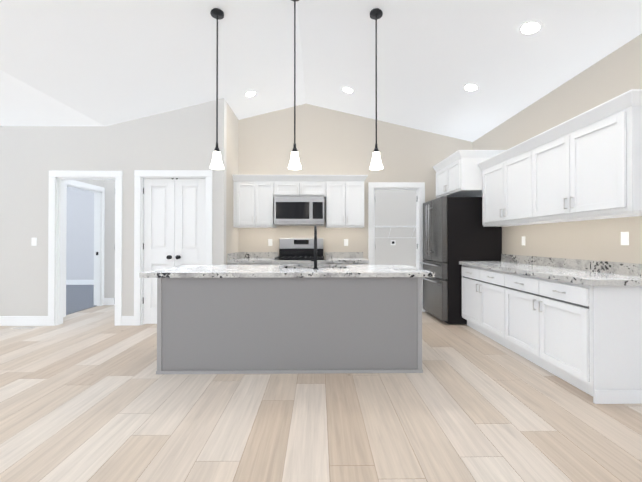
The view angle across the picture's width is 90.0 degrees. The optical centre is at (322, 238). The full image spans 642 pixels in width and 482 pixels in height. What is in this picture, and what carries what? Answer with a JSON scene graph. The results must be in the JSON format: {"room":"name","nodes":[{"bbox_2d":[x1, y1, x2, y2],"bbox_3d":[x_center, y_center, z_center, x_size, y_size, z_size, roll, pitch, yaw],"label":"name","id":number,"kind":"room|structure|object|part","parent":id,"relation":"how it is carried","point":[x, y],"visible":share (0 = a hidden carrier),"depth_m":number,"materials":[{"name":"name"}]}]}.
{"room":"kitchen","nodes":[
{"label":"kitchen","id":0,"kind":"room"},
{"bbox_2d":[66,187,93,279],"bbox_3d":[-6.445,-0.156,8.723,4.450,2.810,0.120,0,0,-1],"label":"wall","id":1,"kind":"structure","parent":0,"point":[80,239],"depth_m":8.66,"materials":[{"name":"paint"}]},
{"bbox_2d":[66,280,93,284],"bbox_3d":[-6.384,1.169,8.647,4.330,0.135,0.015,0,0,-1],"label":"baseboard","id":2,"kind":"structure","parent":1,"relation":"attached to","point":[79,282],"depth_m":8.63,"materials":[{"name":"white wood"}]},
{"bbox_2d":[72,180,103,187],"bbox_3d":[-4.119,-0.180,5.301,0.120,2.810,1.320,0,0,-1],"label":"wall","id":3,"kind":"structure","parent":0,"point":[100,183],"depth_m":5.73,"materials":[{"name":"paint"}]},
{"bbox_2d":[63,180,104,316],"bbox_3d":[-4.111,0.136,5.463,0.140,2.180,0.988,0,0,-1],"label":"door frame","id":4,"kind":"structure","parent":3,"relation":"attached to","point":[99,212],"depth_m":5.87,"materials":[{"name":"white wood"}]},
{"bbox_2d":[104,180,114,297],"bbox_3d":[-3.443,-0.175,6.029,1.490,2.810,0.120,0,0,-1],"label":"wall","id":5,"kind":"structure","parent":0,"point":[109,259],"depth_m":5.96,"materials":[{"name":"paint"}]},
{"bbox_2d":[104,298,114,304],"bbox_3d":[-3.452,1.162,5.951,1.230,0.135,0.015,0,0,-1],"label":"baseboard","id":6,"kind":"structure","parent":5,"relation":"attached to","point":[108,301],"depth_m":5.93,"materials":[{"name":"white wood"}]},
{"bbox_2d":[0,98,226,315],"bbox_3d":[-5.010,-0.655,4.573,7.220,3.750,0.120,0,0,-1],"label":"wall","id":7,"kind":"structure","parent":0,"point":[31,157],"depth_m":4.53,"materials":[{"name":"paint"}]},
{"bbox_2d":[0,316,47,325],"bbox_3d":[-4.760,1.152,4.496,1.820,0.135,0.015,0,0,-1],"label":"baseboard","id":8,"kind":"structure","parent":7,"relation":"attached to","point":[35,320],"depth_m":4.50,"materials":[{"name":"white wood"}]},
{"bbox_2d":[31,238,36,245],"bbox_3d":[-4.060,0.040,4.515,0.070,0.114,0.008,0,0,-1],"label":"switch plate","id":9,"kind":"object","parent":7,"relation":"attached to","point":[33,241],"visible":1,"depth_m":4.51,"materials":[{"name":"white plastic"}]},
{"bbox_2d":[48,171,121,325],"bbox_3d":[-3.340,0.130,4.578,1.020,2.180,0.140,0,0,-1],"label":"door frame","id":10,"kind":"structure","parent":7,"relation":"attached to","point":[56,233],"depth_m":4.52,"materials":[{"name":"white wood"}]},
{"bbox_2d":[134,170,211,325],"bbox_3d":[-2.109,0.125,4.592,1.091,2.190,0.140,0,0,-1],"label":"door frame","id":11,"kind":"structure","parent":7,"relation":"attached to","point":[140,176],"depth_m":4.53,"materials":[{"name":"white wood"}]},
{"bbox_2d":[143,178,204,323],"bbox_3d":[-2.109,0.171,4.554,0.919,2.074,0.106,0,0,-1],"label":"pantry door","id":12,"kind":"structure","parent":7,"relation":"in","point":[174,217],"depth_m":4.58,"materials":[{"name":"white wood"}]},
{"bbox_3d":[-2.108,0.029,4.539,0.919,1.791,0.073,0,0,-1],"label":"pantry doors hardware","id":13,"kind":"part","parent":12,"relation":"part of","materials":[{"name":"white wood"}]},
{"bbox_2d":[226,103,238,264],"bbox_3d":[-1.466,-0.652,5.026,0.120,3.750,0.700,0,0,-1],"label":"wall","id":14,"kind":"structure","parent":0,"point":[232,155],"depth_m":4.95,"materials":[{"name":"paint"}]},
{"bbox_2d":[227,252,238,259],"bbox_3d":[-1.393,0.268,5.029,0.019,0.099,0.637,0,0,-1],"label":"backsplash","id":15,"kind":"structure","parent":14,"relation":"attached to","point":[230,256],"depth_m":4.94,"materials":[{"name":"grey stone"}]},
{"bbox_2d":[0,305,641,481],"bbox_3d":[-3.007,1.260,3.044,11.550,0.100,11.900,0,0,-1],"label":"floor","id":16,"kind":"structure","parent":0,"point":[89,395],"depth_m":2.14,"materials":[{"name":"brown wood"}]},
{"bbox_2d":[66,285,96,314],"bbox_3d":[-6.330,1.228,6.630,4.390,0.012,4.050,0,0,-1],"label":"carpet floor","id":17,"kind":"structure","parent":16,"relation":"on","point":[79,297],"depth_m":6.58,"materials":[{"name":"carpet"}]},
{"bbox_2d":[228,264,271,264],"bbox_3d":[-1.073,0.792,5.054,0.659,0.861,0.626,0,0,-1],"label":"base cabinet","id":18,"kind":"object","parent":16,"relation":"on","point":[228,264],"depth_m":4.76,"materials":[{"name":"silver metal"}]},
{"bbox_2d":[227,256,277,263],"bbox_3d":[-1.073,0.339,5.042,0.659,0.043,0.656,0,0,-1],"label":"countertop","id":19,"kind":"structure","parent":18,"relation":"on","point":[242,259],"depth_m":4.76,"materials":[{"name":"grey stone"}]},
{"bbox_2d":[156,266,426,373],"bbox_3d":[-0.296,0.780,3.339,2.392,0.862,0.924,0,0,-1],"label":"kitchen island","id":20,"kind":"object","parent":16,"relation":"on","point":[315,318],"depth_m":2.89,"materials":[{"name":"wood"}]},
{"bbox_2d":[139,266,434,277],"bbox_3d":[-0.316,0.328,3.370,2.646,0.043,0.986,0,0,-1],"label":"island countertop","id":21,"kind":"structure","parent":20,"relation":"on","point":[177,269],"depth_m":3.09,"materials":[{"name":"white stone"}]},
{"bbox_2d":[306,226,317,268],"bbox_3d":[-0.108,0.085,3.316,0.127,0.444,0.196,0,0,-1],"label":"faucet","id":22,"kind":"object","parent":21,"relation":"on","point":[315,227],"depth_m":3.23,"materials":[{"name":"metal"}]},
{"bbox_3d":[-0.296,0.781,3.339,2.392,0.861,0.924,0,0,-1],"label":"trim","id":23,"kind":"part","parent":20,"relation":"part of","materials":[{"name":"grey wood"}]},
{"bbox_2d":[272,238,325,264],"bbox_3d":[-0.348,0.596,4.990,0.785,1.215,0.761,0,0,-1],"label":"range","id":24,"kind":"object","parent":16,"relation":"on","point":[294,251],"visible":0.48,"depth_m":5.31,"materials":[{"name":"silver metal"}]},
{"bbox_2d":[326,260,367,264],"bbox_3d":[0.360,0.793,5.071,0.628,0.861,0.626,0,0,-1],"label":"base cabinet","id":25,"kind":"object","parent":16,"relation":"on","point":[326,260],"depth_m":4.78,"materials":[{"name":"white wood"}]},
{"bbox_2d":[325,256,368,263],"bbox_3d":[0.365,0.339,5.059,0.637,0.043,0.656,0,0,-1],"label":"countertop","id":26,"kind":"structure","parent":25,"relation":"on","point":[330,259],"depth_m":4.78,"materials":[{"name":"grey stone"}]},
{"bbox_2d":[420,196,501,323],"bbox_3d":[2.078,0.308,4.974,0.925,1.830,0.855,0,0,-1],"label":"fridge","id":27,"kind":"object","parent":16,"relation":"on","point":[455,231],"visible":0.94,"depth_m":4.55,"materials":[{"name":"black metal"}]},
{"bbox_2d":[462,266,498,342],"bbox_3d":[2.255,0.785,3.973,0.597,0.861,1.138,0,0,-1],"label":"base cabinet","id":28,"kind":"object","parent":16,"relation":"on","point":[480,288],"depth_m":3.95,"materials":[{"name":"white wood"}]},
{"bbox_2d":[499,270,641,403],"bbox_3d":[2.267,0.778,2.940,0.597,0.861,1.163,0,0,-1],"label":"base cabinet","id":29,"kind":"object","parent":16,"relation":"on","point":[577,323],"depth_m":2.48,"materials":[{"name":"white wood"}]},
{"bbox_2d":[459,262,641,285],"bbox_3d":[2.251,0.328,3.441,0.617,0.043,2.208,0,0,-1],"label":"countertop","id":30,"kind":"structure","parent":29,"relation":"on","point":[560,273],"depth_m":2.81,"materials":[{"name":"grey stone"}]},
{"bbox_3d":[-4.068,1.217,4.382,0.300,0.004,0.120,0,0,-1],"label":"floor vent","id":31,"kind":"object","parent":16,"relation":"in","visible":0},
{"bbox_2d":[13,327,34,328],"bbox_3d":[-4.068,1.214,4.385,0.260,0.001,0.083,0,0,-1],"label":"floor air vent slots","id":32,"kind":"object","parent":31,"relation":"on","point":[23,327],"visible":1,"depth_m":4.37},
{"bbox_2d":[0,0,641,141],"bbox_3d":[-1.562,-2.182,1.355,8.600,1.140,8.340,0,0,-1],"label":"ceiling","id":33,"kind":"structure","parent":0,"point":[87,62],"depth_m":3.38,"materials":[{"name":"paint"}]},
{"bbox_2d":[210,8,223,169],"bbox_3d":[-0.981,-1.381,2.986,0.128,1.453,0.128,0,0,-1],"label":"pendant light","id":34,"kind":"object","parent":33,"relation":"hanging from","point":[216,162],"visible":1,"depth_m":2.98,"materials":[{"name":"white glass"}]},
{"bbox_3d":[-0.981,-0.731,2.982,0.128,0.152,0.128,0,0,-1],"label":"lamp shade","id":35,"kind":"part","parent":34,"relation":"part of","materials":[{"name":"white glass"}]},
{"bbox_2d":[244,90,256,96],"bbox_3d":[-1.038,-2.087,4.620,0.194,0.051,0.200,0,0,-1],"label":"recessed light","id":36,"kind":"object","parent":33,"relation":"in","point":[251,93],"visible":1,"depth_m":4.61,"materials":[{"name":"white plastic"}]},
{"bbox_2d":[288,0,301,169],"bbox_3d":[-0.259,-1.470,2.995,0.128,1.631,0.128,0,0,-1],"label":"pendant light","id":37,"kind":"object","parent":33,"relation":"hanging from","point":[294,163],"visible":1,"depth_m":2.99,"materials":[{"name":"white glass"}]},
{"bbox_3d":[-0.259,-0.731,2.990,0.128,0.152,0.128,0,0,-1],"label":"lamp shade","id":38,"kind":"part","parent":37,"relation":"part of","materials":[{"name":"white glass"}]},
{"bbox_3d":[-0.259,-1.544,2.996,0.120,1.483,0.120,0,0,-1],"label":"cord","id":39,"kind":"part","parent":37,"relation":"part of","materials":[{"name":"black metal"}]},
{"bbox_2d":[341,86,354,93],"bbox_3d":[0.364,-2.134,4.607,0.195,0.048,0.200,0,0,-1],"label":"recessed light","id":40,"kind":"object","parent":33,"relation":"in","point":[348,90],"visible":1,"depth_m":4.60,"materials":[{"name":"white plastic"}]},
{"bbox_2d":[369,8,382,169],"bbox_3d":[0.502,-1.387,3.004,0.128,1.464,0.128,0,0,-1],"label":"pendant light","id":41,"kind":"object","parent":33,"relation":"hanging from","point":[375,15],"visible":1,"depth_m":3.00,"materials":[{"name":"white glass"}]},
{"bbox_3d":[0.502,-0.731,2.999,0.128,0.152,0.128,0,0,-1],"label":"lamp shade","id":42,"kind":"part","parent":41,"relation":"part of","materials":[{"name":"white glass"}]},
{"bbox_2d":[462,83,479,91],"bbox_3d":[1.785,-1.819,3.862,0.195,0.048,0.200,0,0,-1],"label":"recessed light","id":43,"kind":"object","parent":33,"relation":"in","point":[470,87],"visible":1,"depth_m":3.86,"materials":[{"name":"white plastic"}]},
{"bbox_2d":[517,20,543,35],"bbox_3d":[1.801,-1.826,2.782,0.195,0.048,0.200,0,0,-1],"label":"recessed light","id":44,"kind":"object","parent":33,"relation":"in","point":[529,27],"visible":1,"depth_m":2.78,"materials":[{"name":"white plastic"}]},
{"bbox_2d":[238,104,472,311],"bbox_3d":[0.504,-0.649,5.459,4.070,3.750,0.120,0,0,-1],"label":"wall","id":45,"kind":"structure","parent":0,"point":[330,142],"depth_m":5.40,"materials":[{"name":"paint"}]},
{"bbox_2d":[232,175,367,227],"bbox_3d":[-0.348,-0.592,5.192,2.113,0.812,0.387,0,0,-1],"label":"upper cabinet","id":46,"kind":"object","parent":45,"relation":"attached to","point":[255,195],"visible":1,"depth_m":5.04,"materials":[{"name":"white wood"}]},
{"bbox_2d":[274,197,323,225],"bbox_3d":[-0.366,-0.436,5.164,0.781,0.423,0.440,0,0,-1],"label":"microwave","id":47,"kind":"object","parent":46,"relation":"attached to","point":[298,211],"visible":1,"depth_m":4.99,"materials":[{"name":"silver metal"}]},
{"bbox_3d":[-0.361,-0.443,4.987,0.730,0.263,0.003,0,0,-1],"label":"microwave glass","id":48,"kind":"part","parent":47,"relation":"part of","materials":[{"name":"black glass"}]},
{"bbox_2d":[239,252,362,255],"bbox_3d":[-0.363,0.271,5.369,2.086,0.099,0.019,0,0,-1],"label":"backsplash","id":49,"kind":"structure","parent":45,"relation":"attached to","point":[240,253],"depth_m":5.36,"materials":[{"name":"grey stone"}]},
{"bbox_2d":[368,182,424,311],"bbox_3d":[1.244,0.139,5.452,0.950,2.175,0.140,0,0,-1],"label":"door frame","id":50,"kind":"structure","parent":45,"relation":"attached to","point":[419,187],"depth_m":5.39,"materials":[{"name":"white wood"}]},
{"bbox_2d":[375,190,415,266],"bbox_3d":[1.471,-0.073,7.017,2.140,2.620,0.120,0,0,-1],"label":"wall","id":51,"kind":"structure","parent":0,"point":[395,207],"depth_m":6.96,"materials":[{"name":"paint"}]},
{"bbox_2d":[375,226,415,237],"bbox_3d":[1.474,-0.145,6.801,1.882,0.251,0.299,0,0,-1],"label":"wire shelf","id":52,"kind":"object","parent":51,"relation":"attached to","point":[414,227],"visible":0.46,"depth_m":6.75,"materials":[{"name":"white metal"}]},
{"bbox_2d":[473,34,641,263],"bbox_3d":[2.647,-0.676,1.459,0.120,3.750,8.170,0,0,-1],"label":"wall","id":53,"kind":"structure","parent":0,"point":[615,73],"depth_m":3.22,"materials":[{"name":"paint"}]},
{"bbox_2d":[433,150,504,197],"bbox_3d":[2.204,-0.949,4.914,0.679,0.542,1.009,0,0,-1],"label":"upper cabinet","id":54,"kind":"object","parent":53,"relation":"attached to","point":[458,173],"visible":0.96,"depth_m":4.51,"materials":[{"name":"white wood"}]},
{"bbox_2d":[478,89,641,226],"bbox_3d":[2.367,-0.614,3.368,0.389,0.872,2.199,0,0,-1],"label":"upper cabinet","id":55,"kind":"object","parent":53,"relation":"attached to","point":[586,165],"visible":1,"depth_m":2.83,"materials":[{"name":"white wood"}]},
{"bbox_2d":[499,254,641,277],"bbox_3d":[2.550,0.257,3.445,0.019,0.099,2.208,0,0,-1],"label":"backsplash","id":56,"kind":"structure","parent":53,"relation":"attached to","point":[572,264],"depth_m":3.17,"materials":[{"name":"grey stone"}]},
{"bbox_2d":[621,232,628,244],"bbox_3d":[2.568,-0.003,2.729,0.008,0.114,0.070,0,0,-1],"label":"electrical outlet plate","id":57,"kind":"object","parent":53,"relation":"attached to","point":[624,238],"visible":1,"depth_m":2.72,"materials":[{"name":"white plastic"}]}
]}

